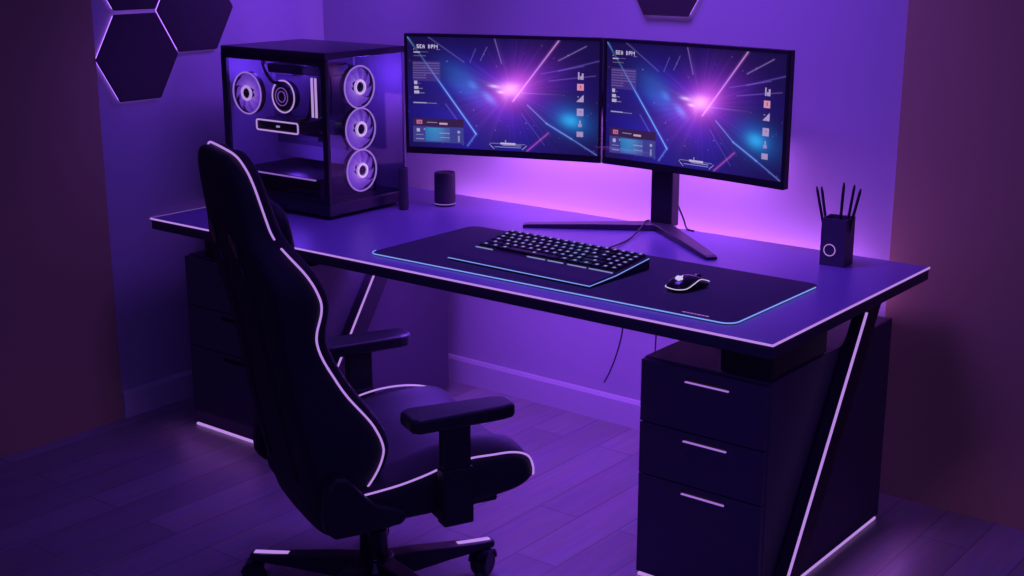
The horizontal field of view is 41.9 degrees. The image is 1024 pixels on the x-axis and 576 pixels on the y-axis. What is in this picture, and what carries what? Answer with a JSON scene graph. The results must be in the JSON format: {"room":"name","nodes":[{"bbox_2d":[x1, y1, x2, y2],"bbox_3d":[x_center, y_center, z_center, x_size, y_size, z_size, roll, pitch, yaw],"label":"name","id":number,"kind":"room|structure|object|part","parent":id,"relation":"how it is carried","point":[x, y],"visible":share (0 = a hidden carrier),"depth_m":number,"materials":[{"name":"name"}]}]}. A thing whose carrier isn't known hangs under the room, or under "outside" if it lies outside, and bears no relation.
{"room":"gaming room","nodes":[
{"label":"gaming room","id":0,"kind":"room"},
{"bbox_2d":[91,0,323,389],"bbox_3d":[-2.144,-0.569,3.560,0.100,2.600,4.430,11,19,37],"label":"wall","id":1,"kind":"structure","parent":0,"point":[151,147],"depth_m":4.75,"materials":[{"name":"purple paint"}]},
{"bbox_2d":[0,0,123,458],"bbox_3d":[-2.426,-0.454,3.127,0.012,2.600,3.378,11,19,37],"label":"wall","id":2,"kind":"structure","parent":1,"relation":"attached to","point":[60,375],"depth_m":4.39,"materials":[{"name":"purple paint"}]},
{"bbox_2d":[107,0,158,10],"bbox_3d":[-1.276,-1.079,4.466,0.020,0.291,0.334,11,19,37],"label":"wall panel","id":3,"kind":"object","parent":1,"relation":"attached to","point":[116,5],"visible":1,"depth_m":4.48,"materials":[{"name":"black"}]},
{"bbox_2d":[95,12,177,101],"bbox_3d":[-1.276,-0.786,4.544,0.020,0.291,0.334,11,19,37],"label":"wall panel","id":4,"kind":"object","parent":1,"relation":"attached to","point":[136,56],"visible":1,"depth_m":4.53,"materials":[{"name":"black"}]},
{"bbox_2d":[122,369,193,418],"bbox_3d":[-1.052,0.308,5.128,0.017,0.100,1.049,11,19,37],"label":"baseboard","id":5,"kind":"structure","parent":1,"relation":"attached to","point":[142,398],"depth_m":4.83,"materials":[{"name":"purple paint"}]},
{"bbox_2d":[155,0,232,51],"bbox_3d":[-1.117,-0.984,4.700,0.020,0.291,0.334,11,19,37],"label":"wall panel","id":6,"kind":"object","parent":1,"relation":"attached to","point":[191,25],"visible":1,"depth_m":4.70,"materials":[{"name":"black"}]},
{"bbox_2d":[271,57,354,163],"bbox_3d":[-0.686,-0.625,4.620,0.405,0.365,0.006,11,19,37],"label":"motherboard","id":7,"kind":"object","parent":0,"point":[281,143],"depth_m":4.64,"materials":[{"name":"grey"}]},
{"bbox_2d":[0,380,1023,575],"bbox_3d":[-0.220,1.098,2.501,4.920,0.080,4.530,11,19,37],"label":"floor","id":8,"kind":"structure","parent":0,"point":[158,491],"depth_m":3.92,"materials":[{"name":"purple wood"}]},
{"bbox_2d":[185,250,448,442],"bbox_3d":[-0.673,0.137,4.770,0.460,0.614,0.826,11,19,37],"label":"base cabinet","id":9,"kind":"object","parent":8,"relation":"on","point":[223,403],"visible":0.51,"depth_m":4.56,"materials":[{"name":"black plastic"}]},
{"bbox_3d":[-0.922,0.005,4.407,0.456,0.165,0.018,11,19,37],"label":"drawer","id":10,"kind":"part","parent":9,"relation":"part of","materials":[{"name":"black wood"}]},
{"bbox_3d":[-0.922,0.156,4.448,0.456,0.140,0.018,11,19,37],"label":"drawer","id":11,"kind":"part","parent":9,"relation":"part of","materials":[{"name":"black wood"}]},
{"bbox_3d":[-0.922,0.363,4.502,0.456,0.279,0.018,11,19,37],"label":"drawer","id":12,"kind":"part","parent":9,"relation":"part of","materials":[{"name":"black wood"}]},
{"bbox_3d":[-0.920,0.108,4.433,0.115,0.013,0.019,11,19,37],"label":"handle","id":13,"kind":"part","parent":9,"relation":"part of","materials":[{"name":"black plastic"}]},
{"bbox_3d":[-0.920,0.248,4.470,0.115,0.013,0.019,11,19,37],"label":"handle","id":14,"kind":"part","parent":9,"relation":"part of","materials":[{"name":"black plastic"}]},
{"bbox_2d":[198,141,534,575],"bbox_3d":[-0.366,0.218,3.318,0.728,1.202,0.728,-7,17,-26],"label":"gaming chair","id":15,"kind":"object","parent":8,"relation":"on","point":[354,460],"visible":1,"depth_m":3.10,"materials":[{"name":"black leather"}]},
{"bbox_2d":[241,557,271,575],"bbox_3d":[-0.674,0.728,3.519,0.073,0.038,0.052,0,15,2],"label":"hood","id":16,"kind":"object","parent":15,"relation":"attached to","point":[253,566],"depth_m":3.50,"materials":[{"name":"black plastic"}]},
{"bbox_2d":[269,199,294,249],"bbox_3d":[-0.568,-0.139,3.117,0.078,0.143,0.240,-7,17,-26],"label":"headrest pillow","id":17,"kind":"object","parent":15,"relation":"on","point":[281,217],"depth_m":3.02,"materials":[{"name":"black leather"}]},
{"bbox_3d":[-0.535,0.106,3.199,0.345,0.910,0.531,-7,17,-26],"label":"backrest","id":18,"kind":"part","parent":15,"relation":"part of","materials":[{"name":"black leather"}]},
{"bbox_3d":[-0.535,0.711,3.489,0.306,0.061,0.063,3,15,10],"label":"arm","id":19,"kind":"part","parent":15,"relation":"part of","materials":[{"name":"black plastic"}]},
{"bbox_3d":[-0.444,0.761,3.301,0.063,0.061,0.306,8,17,28],"label":"arm","id":20,"kind":"part","parent":15,"relation":"part of","materials":[{"name":"black plastic"}]},
{"bbox_3d":[-0.420,0.257,3.667,0.070,0.188,0.034,-7,17,-26],"label":"post","id":21,"kind":"part","parent":15,"relation":"part of","materials":[{"name":"black plastic"}]},
{"bbox_3d":[-0.230,0.754,3.327,0.063,0.061,0.306,-14,20,-41],"label":"arm","id":22,"kind":"part","parent":15,"relation":"part of","materials":[{"name":"black plastic"}]},
{"bbox_3d":[-0.298,0.404,3.403,0.570,0.175,0.535,-7,17,-26],"label":"seat","id":23,"kind":"part","parent":15,"relation":"part of","materials":[{"name":"black leather"}]},
{"bbox_3d":[-0.193,0.698,3.535,0.307,0.062,0.063,-7,17,-26],"label":"arm","id":24,"kind":"part","parent":15,"relation":"part of","materials":[{"name":"black plastic"}]},
{"bbox_3d":[-0.133,0.402,3.122,0.070,0.188,0.034,-7,17,-26],"label":"post","id":25,"kind":"part","parent":15,"relation":"part of","materials":[{"name":"black plastic"}]},
{"bbox_2d":[468,548,496,564],"bbox_3d":[-0.078,0.711,3.581,0.052,0.038,0.073,7,16,24],"label":"hood","id":26,"kind":"object","parent":15,"relation":"attached to","point":[477,556],"depth_m":3.56,"materials":[{"name":"black"}]},
{"bbox_2d":[150,187,929,575],"bbox_3d":[-0.009,0.216,4.209,2.295,0.750,0.947,11,19,37],"label":"desk","id":27,"kind":"object","parent":8,"relation":"on","point":[770,344],"visible":0.7,"depth_m":3.69,"materials":[{"name":"laminate"}]},
{"bbox_2d":[220,39,406,217],"bbox_3d":[-0.679,-0.561,4.611,0.507,0.545,0.375,11,19,37],"label":"computer tower","id":28,"kind":"object","parent":27,"relation":"on","point":[321,123],"visible":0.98,"depth_m":4.54,"materials":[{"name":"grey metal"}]},
{"bbox_3d":[-0.889,-0.668,4.563,0.135,0.135,0.002,11,19,37],"label":"plate","id":29,"kind":"part","parent":28,"relation":"part of","materials":[{"name":"grey"}]},
{"bbox_3d":[-0.876,-0.614,4.752,0.012,0.471,0.359,11,19,37],"label":"panel","id":30,"kind":"part","parent":28,"relation":"part of","materials":[{"name":"grey"}]},
{"bbox_3d":[-0.791,-0.539,4.469,0.507,0.471,0.012,11,19,37],"label":"frame","id":31,"kind":"part","parent":28,"relation":"part of","materials":[{"name":"black plastic"}]},
{"bbox_3d":[-0.679,-0.814,4.543,0.507,0.022,0.375,11,19,37],"label":"panel","id":32,"kind":"part","parent":28,"relation":"part of","materials":[{"name":"grey metal"}]},
{"bbox_3d":[-0.567,-0.612,4.745,0.507,0.471,0.012,11,19,37],"label":"panel","id":33,"kind":"part","parent":28,"relation":"part of","materials":[{"name":"grey"}]},
{"bbox_3d":[-0.520,-0.667,4.423,0.002,0.133,0.133,11,19,37],"label":"plate","id":34,"kind":"part","parent":28,"relation":"part of","materials":[{"name":"purple"}]},
{"bbox_3d":[-0.520,-0.532,4.459,0.002,0.133,0.133,11,19,37],"label":"plate","id":35,"kind":"part","parent":28,"relation":"part of","materials":[{"name":"purple"}]},
{"bbox_3d":[-0.520,-0.398,4.494,0.002,0.133,0.133,11,19,37],"label":"plate","id":36,"kind":"part","parent":28,"relation":"part of","materials":[{"name":"purple"}]},
{"bbox_3d":[-0.532,0.150,4.529,0.040,0.712,0.554,11,19,37],"label":"leg","id":37,"kind":"part","parent":27,"relation":"part of","materials":[{"name":"black plastic"}]},
{"bbox_2d":[398,167,408,209],"bbox_3d":[-0.370,-0.339,4.555,0.033,0.145,0.033,11,19,37],"label":"speaker","id":38,"kind":"object","parent":27,"relation":"on","point":[402,171],"visible":1,"depth_m":4.54},
{"bbox_2d":[434,170,455,206],"bbox_3d":[-0.233,-0.345,4.630,0.076,0.117,0.076,11,19,37],"label":"speaker","id":39,"kind":"object","parent":27,"relation":"on","point":[444,180],"visible":1,"depth_m":4.60},
{"bbox_2d":[372,226,816,324],"bbox_3d":[0.202,-0.055,3.756,1.219,0.006,0.487,11,19,37],"label":"desk mat","id":40,"kind":"object","parent":27,"relation":"on","point":[731,297],"visible":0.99,"depth_m":3.58,"materials":[{"name":"black fabric"}]},
{"bbox_2d":[448,230,649,287],"bbox_3d":[0.100,-0.089,3.792,0.514,0.043,0.282,12,19,38],"label":"keyboard","id":41,"kind":"object","parent":40,"relation":"on","point":[550,258],"visible":1,"depth_m":3.76,"materials":[{"name":"black plastic"}]},
{"bbox_2d":[665,274,709,290],"bbox_3d":[0.463,-0.019,3.532,0.130,0.040,0.073,-11,19,-36],"label":"mouse","id":42,"kind":"object","parent":40,"relation":"on","point":[684,282],"visible":1,"depth_m":3.50,"materials":[{"name":"black plastic"}]},
{"bbox_2d":[604,328,623,382],"bbox_3d":[0.355,0.073,4.542,0.025,0.547,0.096,-11,18,-35],"label":"hanging cable","id":43,"kind":"object","parent":27,"relation":"hanging from","point":[622,328],"visible":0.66,"depth_m":4.58,"materials":[{"name":"black plastic"}]},
{"bbox_2d":[523,170,716,259],"bbox_3d":[0.390,-0.369,4.131,0.727,0.420,0.316,11,19,37],"label":"monitor stand","id":44,"kind":"object","parent":27,"relation":"on","point":[664,185],"visible":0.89,"depth_m":4.24,"materials":[{"name":"black plastic"}]},
{"bbox_2d":[404,33,603,162],"bbox_3d":[-0.030,-0.629,4.396,0.680,0.399,0.041,5,16,18],"label":"monitor","id":45,"kind":"object","parent":44,"relation":"attached to","point":[508,96],"visible":1,"depth_m":4.39,"materials":[{"name":"multicoloured glass"}]},
{"bbox_2d":[679,207,693,231],"bbox_3d":[0.535,-0.283,4.255,0.134,0.192,0.028,14,20,42],"label":"cable","id":46,"kind":"object","parent":44,"relation":"hanging from","point":[679,207],"visible":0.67,"depth_m":4.27,"materials":[{"name":"black plastic"}]},
{"bbox_2d":[602,38,794,189],"bbox_3d":[0.552,-0.540,4.059,0.680,0.399,0.040,14,20,42],"label":"monitor","id":47,"kind":"object","parent":44,"relation":"attached to","point":[711,111],"visible":1,"depth_m":4.04,"materials":[{"name":"multicoloured glass"}]},
{"bbox_2d":[609,220,649,247],"bbox_3d":[0.346,-0.160,4.101,0.026,0.029,0.530,7,16,25],"label":"cable","id":48,"kind":"object","parent":27,"relation":"on","point":[645,221],"visible":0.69,"depth_m":4.14,"materials":[{"name":"black plastic"}]},
{"bbox_3d":[0.811,0.431,3.472,0.040,0.712,0.524,11,19,37],"label":"leg","id":49,"kind":"part","parent":27,"relation":"part of","materials":[{"name":"black plastic"}]},
{"bbox_2d":[819,214,855,267],"bbox_3d":[0.926,-0.135,3.803,0.072,0.136,0.074,10,18,33],"label":"pencil cup","id":50,"kind":"object","parent":27,"relation":"on","point":[836,244],"visible":1,"depth_m":3.78,"materials":[{"name":"black plastic"}]},
{"bbox_2d":[816,186,822,221],"bbox_3d":[0.886,-0.181,3.796,0.055,0.216,0.008,6,16,22],"label":"pencil","id":51,"kind":"object","parent":50,"relation":"in","point":[817,189],"visible":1,"depth_m":3.78,"materials":[{"name":"black plastic"}]},
{"bbox_2d":[821,186,826,216],"bbox_3d":[0.900,-0.185,3.822,0.008,0.210,0.052,-13,19,-40],"label":"pencil","id":52,"kind":"object","parent":50,"relation":"in","point":[822,190],"visible":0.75,"depth_m":3.81,"materials":[{"name":"black wood"}]},
{"bbox_2d":[839,189,843,219],"bbox_3d":[0.927,-0.176,3.776,0.008,0.215,0.021,-1,15,-4],"label":"pencil","id":53,"kind":"object","parent":50,"relation":"in","point":[842,193],"visible":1,"depth_m":3.75,"materials":[{"name":"black wood"}]},
{"bbox_2d":[847,184,854,218],"bbox_3d":[0.950,-0.183,3.785,0.032,0.225,0.008,9,17,29],"label":"pencil","id":54,"kind":"object","parent":50,"relation":"in","point":[853,189],"visible":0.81,"depth_m":3.76,"materials":[{"name":"black wood"}]},
{"bbox_2d":[849,189,861,234],"bbox_3d":[0.954,-0.176,3.767,0.053,0.220,0.008,13,20,40],"label":"pencil","id":55,"kind":"object","parent":50,"relation":"in","point":[860,190],"visible":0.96,"depth_m":3.74,"materials":[{"name":"black wood"}]},
{"bbox_2d":[636,316,891,575],"bbox_3d":[0.702,0.428,3.673,0.362,0.614,0.743,11,19,37],"label":"base cabinet","id":56,"kind":"object","parent":8,"relation":"on","point":[724,456],"visible":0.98,"depth_m":3.41,"materials":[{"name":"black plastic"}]},
{"bbox_3d":[0.478,0.645,3.437,0.358,0.279,0.018,11,19,37],"label":"drawer","id":57,"kind":"part","parent":56,"relation":"part of","materials":[{"name":"black wood"}]},
{"bbox_3d":[0.487,0.532,3.398,0.128,0.013,0.019,11,19,37],"label":"handle","id":58,"kind":"part","parent":56,"relation":"part of","materials":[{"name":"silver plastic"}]},
{"bbox_3d":[0.478,0.439,3.382,0.358,0.140,0.018,11,19,37],"label":"drawer","id":59,"kind":"part","parent":56,"relation":"part of","materials":[{"name":"black wood"}]},
{"bbox_3d":[0.487,0.393,3.362,0.128,0.013,0.019,11,19,37],"label":"handle","id":60,"kind":"part","parent":56,"relation":"part of","materials":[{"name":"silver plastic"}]},
{"bbox_3d":[0.478,0.288,3.342,0.358,0.165,0.018,11,19,37],"label":"drawer","id":61,"kind":"part","parent":56,"relation":"part of","materials":[{"name":"black wood"}]},
{"bbox_3d":[0.487,0.239,3.321,0.128,0.013,0.019,11,19,37],"label":"handle","id":62,"kind":"part","parent":56,"relation":"part of","materials":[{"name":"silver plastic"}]},
{"bbox_2d":[323,0,908,400],"bbox_3d":[1.150,-0.643,3.839,4.920,2.600,0.100,11,19,37],"label":"wall","id":63,"kind":"structure","parent":0,"point":[849,54],"depth_m":4.32,"materials":[{"name":"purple paint"}]},
{"bbox_2d":[448,353,640,429],"bbox_3d":[0.194,0.391,4.815,2.338,0.100,0.017,11,19,37],"label":"baseboard","id":64,"kind":"structure","parent":63,"relation":"attached to","point":[616,409],"depth_m":4.86,"materials":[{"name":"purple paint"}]},
{"bbox_2d":[637,0,697,16],"bbox_3d":[0.491,-1.001,4.202,0.328,0.286,0.020,11,19,37],"label":"wall panel","id":65,"kind":"object","parent":63,"relation":"attached to","point":[679,8],"visible":1,"depth_m":4.22,"materials":[{"name":"black"}]},
{"bbox_2d":[879,0,1023,530],"bbox_3d":[2.082,-0.437,3.061,2.460,2.600,0.012,11,19,37],"label":"wall","id":66,"kind":"structure","parent":63,"relation":"attached to","point":[953,438],"depth_m":3.81,"materials":[{"name":"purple paint"}]}
]}

